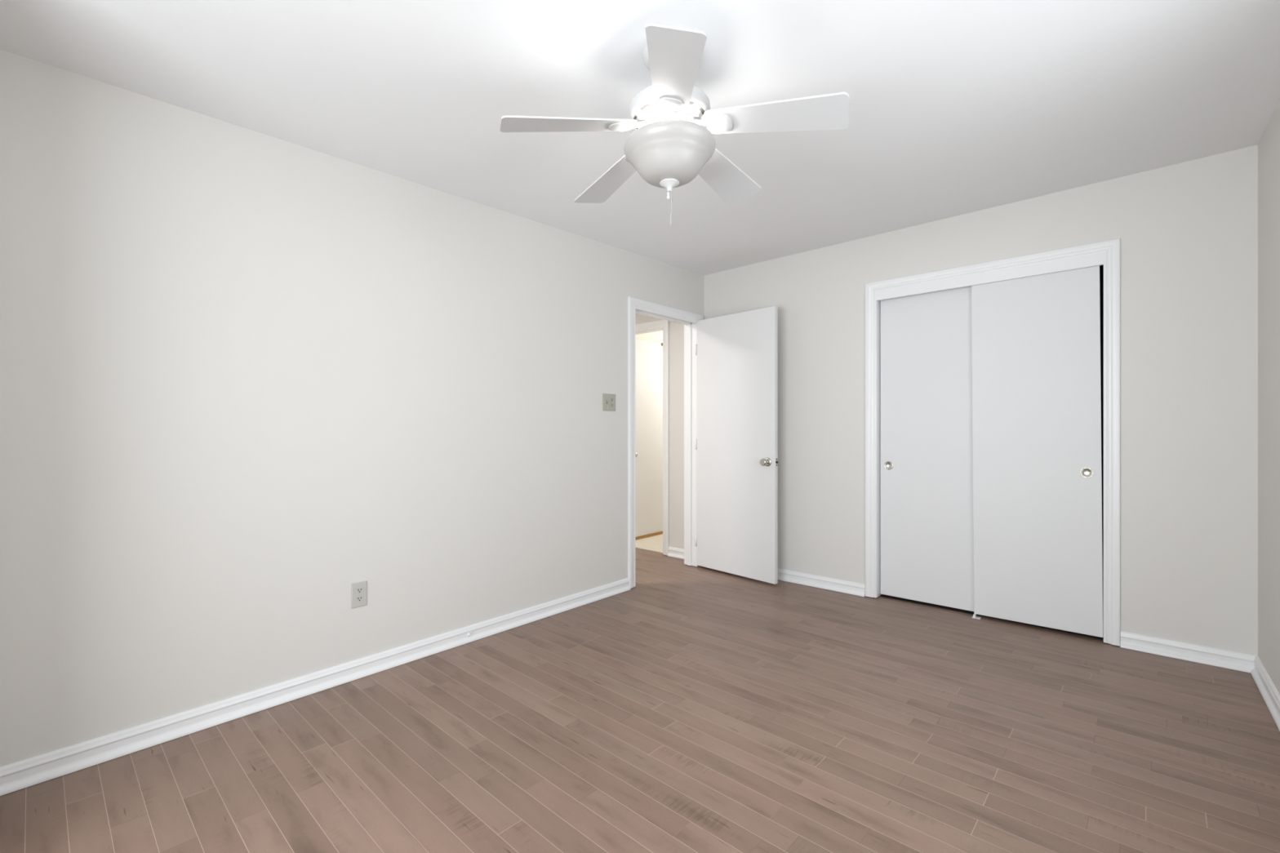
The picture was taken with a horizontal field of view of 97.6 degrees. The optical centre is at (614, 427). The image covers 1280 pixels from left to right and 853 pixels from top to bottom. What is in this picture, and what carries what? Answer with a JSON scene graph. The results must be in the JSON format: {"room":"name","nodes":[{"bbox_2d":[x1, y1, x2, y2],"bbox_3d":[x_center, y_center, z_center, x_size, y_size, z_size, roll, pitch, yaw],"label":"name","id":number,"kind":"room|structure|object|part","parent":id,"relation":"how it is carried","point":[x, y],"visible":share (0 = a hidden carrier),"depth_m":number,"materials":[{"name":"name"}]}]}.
{"room":"empty bedroom","nodes":[
{"label":"empty bedroom","id":0,"kind":"room"},
{"bbox_2d":[0,48,704,767],"bbox_3d":[-0.673,-0.119,4.132,1.300,2.560,7.400,0,0,42],"label":"wall","id":1,"kind":"structure","parent":0,"point":[249,378],"depth_m":2.31,"materials":[{"name":"paint"}]},
{"bbox_2d":[0,577,631,795],"bbox_3d":[-0.960,1.119,2.837,0.026,0.081,3.143,0,0,42],"label":"baseboard","id":2,"kind":"structure","parent":1,"relation":"attached to","point":[23,774],"depth_m":2.28,"materials":[{"name":"paint"}]},
{"bbox_2d":[351,580,366,608],"bbox_3d":[-1.188,0.778,2.601,0.008,0.115,0.070,0,0,42],"label":"electrical outlet","id":3,"kind":"object","parent":1,"relation":"attached to","point":[358,589],"visible":1,"depth_m":2.60,"materials":[{"name":"plastic"}]},
{"bbox_2d":[355,595,363,602],"bbox_3d":[-1.187,0.798,2.599,0.002,0.025,0.033,0,0,42],"label":"receptacle","id":4,"kind":"object","parent":3,"relation":"attached to","point":[358,598],"depth_m":2.60,"materials":[{"name":"plastic"}]},
{"bbox_2d":[355,586,363,593],"bbox_3d":[-1.187,0.759,2.599,0.002,0.025,0.033,0,0,42],"label":"receptacle","id":5,"kind":"object","parent":3,"relation":"attached to","point":[358,589],"depth_m":2.60,"materials":[{"name":"plastic"}]},
{"bbox_2d":[602,393,615,411],"bbox_3d":[-0.036,-0.170,3.852,0.018,0.118,0.128,0,0,42],"label":"light switch","id":6,"kind":"object","parent":1,"relation":"attached to","point":[608,400],"visible":1,"depth_m":3.85,"materials":[{"name":"beige plastic"}]},
{"bbox_2d":[635,338,662,537],"bbox_3d":[0.370,0.110,5.889,0.100,2.042,0.860,0,0,42],"label":"door","id":7,"kind":"structure","parent":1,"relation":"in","point":[649,354],"depth_m":5.90,"materials":[{"name":"paint"}]},
{"bbox_2d":[627,296,703,588],"bbox_3d":[0.419,0.108,4.348,0.018,2.093,0.946,0,0,42],"label":"door frame","id":8,"kind":"structure","parent":1,"relation":"attached to","point":[633,304],"depth_m":4.03,"materials":[{"name":"paint"}]},
{"bbox_2d":[635,309,696,566],"bbox_3d":[0.367,0.135,4.393,0.120,2.040,0.814,0,0,42],"label":"trim","id":9,"kind":"structure","parent":1,"relation":"attached to","point":[690,328],"depth_m":4.67,"materials":[{"name":"paint"}]},
{"bbox_2d":[0,547,1279,852],"bbox_3d":[-0.270,1.161,2.344,4.510,0.001,5.108,0,0,42],"label":"floor","id":10,"kind":"structure","parent":0,"point":[687,708],"depth_m":2.00,"materials":[{"name":"brown wood"}]},
{"bbox_2d":[971,613,981,619],"bbox_3d":[2.199,1.151,3.405,0.042,0.019,0.040,0,0,42],"label":"guide","id":11,"kind":"object","parent":10,"relation":"on","point":[974,616],"visible":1,"depth_m":3.40,"materials":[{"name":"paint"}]},
{"bbox_2d":[0,0,1279,275],"bbox_3d":[0.416,-1.365,3.167,4.810,0.432,7.550,0,0,42],"label":"ceiling","id":12,"kind":"structure","parent":0,"point":[957,107],"depth_m":2.06,"materials":[{"name":"paint"}]},
{"bbox_2d":[499,23,848,224],"bbox_3d":[0.198,-0.964,1.885,1.079,0.584,1.043,0,0,42],"label":"ceiling fan","id":13,"kind":"object","parent":12,"relation":"hanging from","point":[670,144],"visible":1,"depth_m":1.76,"materials":[{"name":"white metal"}]},
{"bbox_3d":[-0.145,-0.958,1.777,0.427,0.079,0.146,0,0,-14],"label":"blade","id":14,"kind":"part","parent":13,"relation":"part of","materials":[{"name":"white wood"}]},
{"bbox_3d":[0.003,-0.958,2.144,0.146,0.079,0.427,0,0,-32],"label":"blade","id":15,"kind":"part","parent":13,"relation":"part of","materials":[{"name":"white wood"}]},
{"bbox_3d":[0.181,-0.882,1.859,0.302,0.137,0.302,0,0,42],"label":"lamp shade","id":16,"kind":"part","parent":13,"relation":"part of","materials":[{"name":"white glass"}]},
{"bbox_3d":[0.158,-0.958,1.524,0.146,0.079,0.427,0,0,4],"label":"blade","id":17,"kind":"part","parent":13,"relation":"part of","materials":[{"name":"white wood"}]},
{"bbox_3d":[0.397,-0.958,2.117,0.146,0.079,0.427,0,0,40],"label":"blade","id":18,"kind":"part","parent":13,"relation":"part of","materials":[{"name":"white wood"}]},
{"bbox_3d":[0.493,-0.958,1.733,0.427,0.079,0.146,0,0,22],"label":"blade","id":19,"kind":"part","parent":13,"relation":"part of","materials":[{"name":"white wood"}]},
{"bbox_2d":[635,533,662,553],"bbox_3d":[1.073,1.158,5.994,1.000,0.006,2.095,0,0,42],"label":"floor","id":20,"kind":"structure","parent":0,"point":[655,544],"depth_m":5.52,"materials":[{"name":"beige tile"}]},
{"bbox_2d":[635,531,662,540],"bbox_3d":[0.646,1.144,6.226,0.052,0.022,1.730,0,0,42],"label":"threshold","id":21,"kind":"object","parent":20,"relation":"on","point":[660,532],"depth_m":5.88,"materials":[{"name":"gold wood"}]},
{"bbox_2d":[635,313,684,549],"bbox_3d":[0.247,-0.119,5.336,1.330,2.560,0.100,0,0,42],"label":"wall","id":22,"kind":"structure","parent":0,"point":[676,330],"depth_m":4.99,"materials":[{"name":"paint"}]},
{"bbox_2d":[635,320,669,555],"bbox_3d":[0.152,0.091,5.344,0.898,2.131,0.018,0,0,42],"label":"door frame","id":23,"kind":"structure","parent":22,"relation":"attached to","point":[664,324],"depth_m":5.05,"materials":[{"name":"paint"}]},
{"bbox_2d":[667,546,684,559],"bbox_3d":[0.587,1.119,4.939,0.292,0.081,0.026,0,0,42],"label":"baseboard","id":24,"kind":"structure","parent":22,"relation":"attached to","point":[677,553],"depth_m":4.98,"materials":[{"name":"paint"}]},
{"bbox_2d":[704,144,1257,655],"bbox_3d":[1.928,-0.119,3.722,3.090,2.560,0.110,0,0,42],"label":"wall","id":25,"kind":"structure","parent":0,"point":[1187,232],"depth_m":2.91,"materials":[{"name":"paint"}]},
{"bbox_2d":[695,306,777,584],"bbox_3d":[0.931,0.131,4.352,0.168,2.020,0.764,0,0,-41],"label":"door","id":26,"kind":"structure","parent":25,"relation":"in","point":[737,353],"depth_m":4.31,"materials":[{"name":"paint"}]},
{"bbox_3d":[1.091,0.256,4.080,0.058,0.055,0.055,0,0,-41],"label":"knob","id":27,"kind":"part","parent":26,"relation":"part of","materials":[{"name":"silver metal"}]},
{"bbox_2d":[777,568,865,596],"bbox_3d":[1.226,1.119,4.272,1.311,0.081,0.026,0,0,42],"label":"baseboard","id":28,"kind":"structure","parent":25,"relation":"attached to","point":[817,581],"depth_m":4.03,"materials":[{"name":"paint"}]},
{"bbox_2d":[876,300,881,597],"bbox_3d":[2.238,0.098,3.438,1.210,2.114,0.110,0,0,42],"label":"trim","id":29,"kind":"structure","parent":25,"relation":"attached to","point":[878,593],"depth_m":3.81,"materials":[{"name":"paint"}]},
{"bbox_2d":[880,285,973,611],"bbox_3d":[2.045,0.112,3.635,0.600,2.058,0.034,0,0,42],"label":"door","id":30,"kind":"structure","parent":25,"relation":"in","point":[926,536],"depth_m":3.64,"materials":[{"name":"paint"}]},
{"bbox_3d":[1.857,0.261,3.793,0.059,0.059,0.013,0,0,42],"label":"finger pull","id":31,"kind":"part","parent":30,"relation":"part of","materials":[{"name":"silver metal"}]},
{"bbox_2d":[875,252,1103,300],"bbox_3d":[2.199,-0.897,3.399,1.160,0.081,0.020,0,0,42],"label":"trim","id":32,"kind":"structure","parent":25,"relation":"attached to","point":[1094,260],"depth_m":3.32,"materials":[{"name":"paint"}]},
{"bbox_2d":[865,238,1119,645],"bbox_3d":[2.191,0.079,3.394,1.296,2.152,0.018,0,0,42],"label":"door frame","id":33,"kind":"structure","parent":25,"relation":"attached to","point":[1110,248],"depth_m":3.03,"materials":[{"name":"paint"}]},
{"bbox_2d":[971,266,1103,637],"bbox_3d":[2.418,0.110,3.236,0.594,2.058,0.034,-1,0,42],"label":"door","id":34,"kind":"structure","parent":25,"relation":"in","point":[1036,340],"depth_m":3.20,"materials":[{"name":"paint"}]},
{"bbox_3d":[2.586,0.249,3.067,0.059,0.059,0.013,-1,0,42],"label":"finger pull","id":35,"kind":"part","parent":34,"relation":"part of","materials":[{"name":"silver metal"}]},
{"bbox_2d":[1120,631,1257,673],"bbox_3d":[2.844,1.119,2.790,0.481,0.081,0.026,0,0,42],"label":"baseboard","id":36,"kind":"structure","parent":25,"relation":"attached to","point":[1238,661],"depth_m":2.78,"materials":[{"name":"paint"}]},
{"bbox_2d":[879,594,1103,639],"bbox_3d":[2.488,1.159,3.682,1.470,0.003,0.692,0,0,42],"label":"floor","id":37,"kind":"structure","parent":0,"point":[882,595],"depth_m":3.51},
{"bbox_2d":[1099,265,1103,608],"bbox_3d":[2.523,-0.119,3.720,1.570,2.560,0.690,0,0,42],"label":"wall","id":38,"kind":"structure","parent":0,"point":[1101,267],"depth_m":3.58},
{"bbox_2d":[1257,100,1279,693],"bbox_3d":[1.639,-0.119,1.030,0.120,2.560,5.950,0,0,42],"label":"wall","id":39,"kind":"structure","parent":0,"point":[1268,146],"depth_m":2.44,"materials":[{"name":"paint"}]},
{"bbox_2d":[1250,656,1279,731],"bbox_3d":[1.348,1.119,0.822,0.026,0.081,4.950,0,0,42],"label":"baseboard","id":40,"kind":"structure","parent":39,"relation":"attached to","point":[1268,691],"depth_m":2.38,"materials":[{"name":"paint"}]}
]}

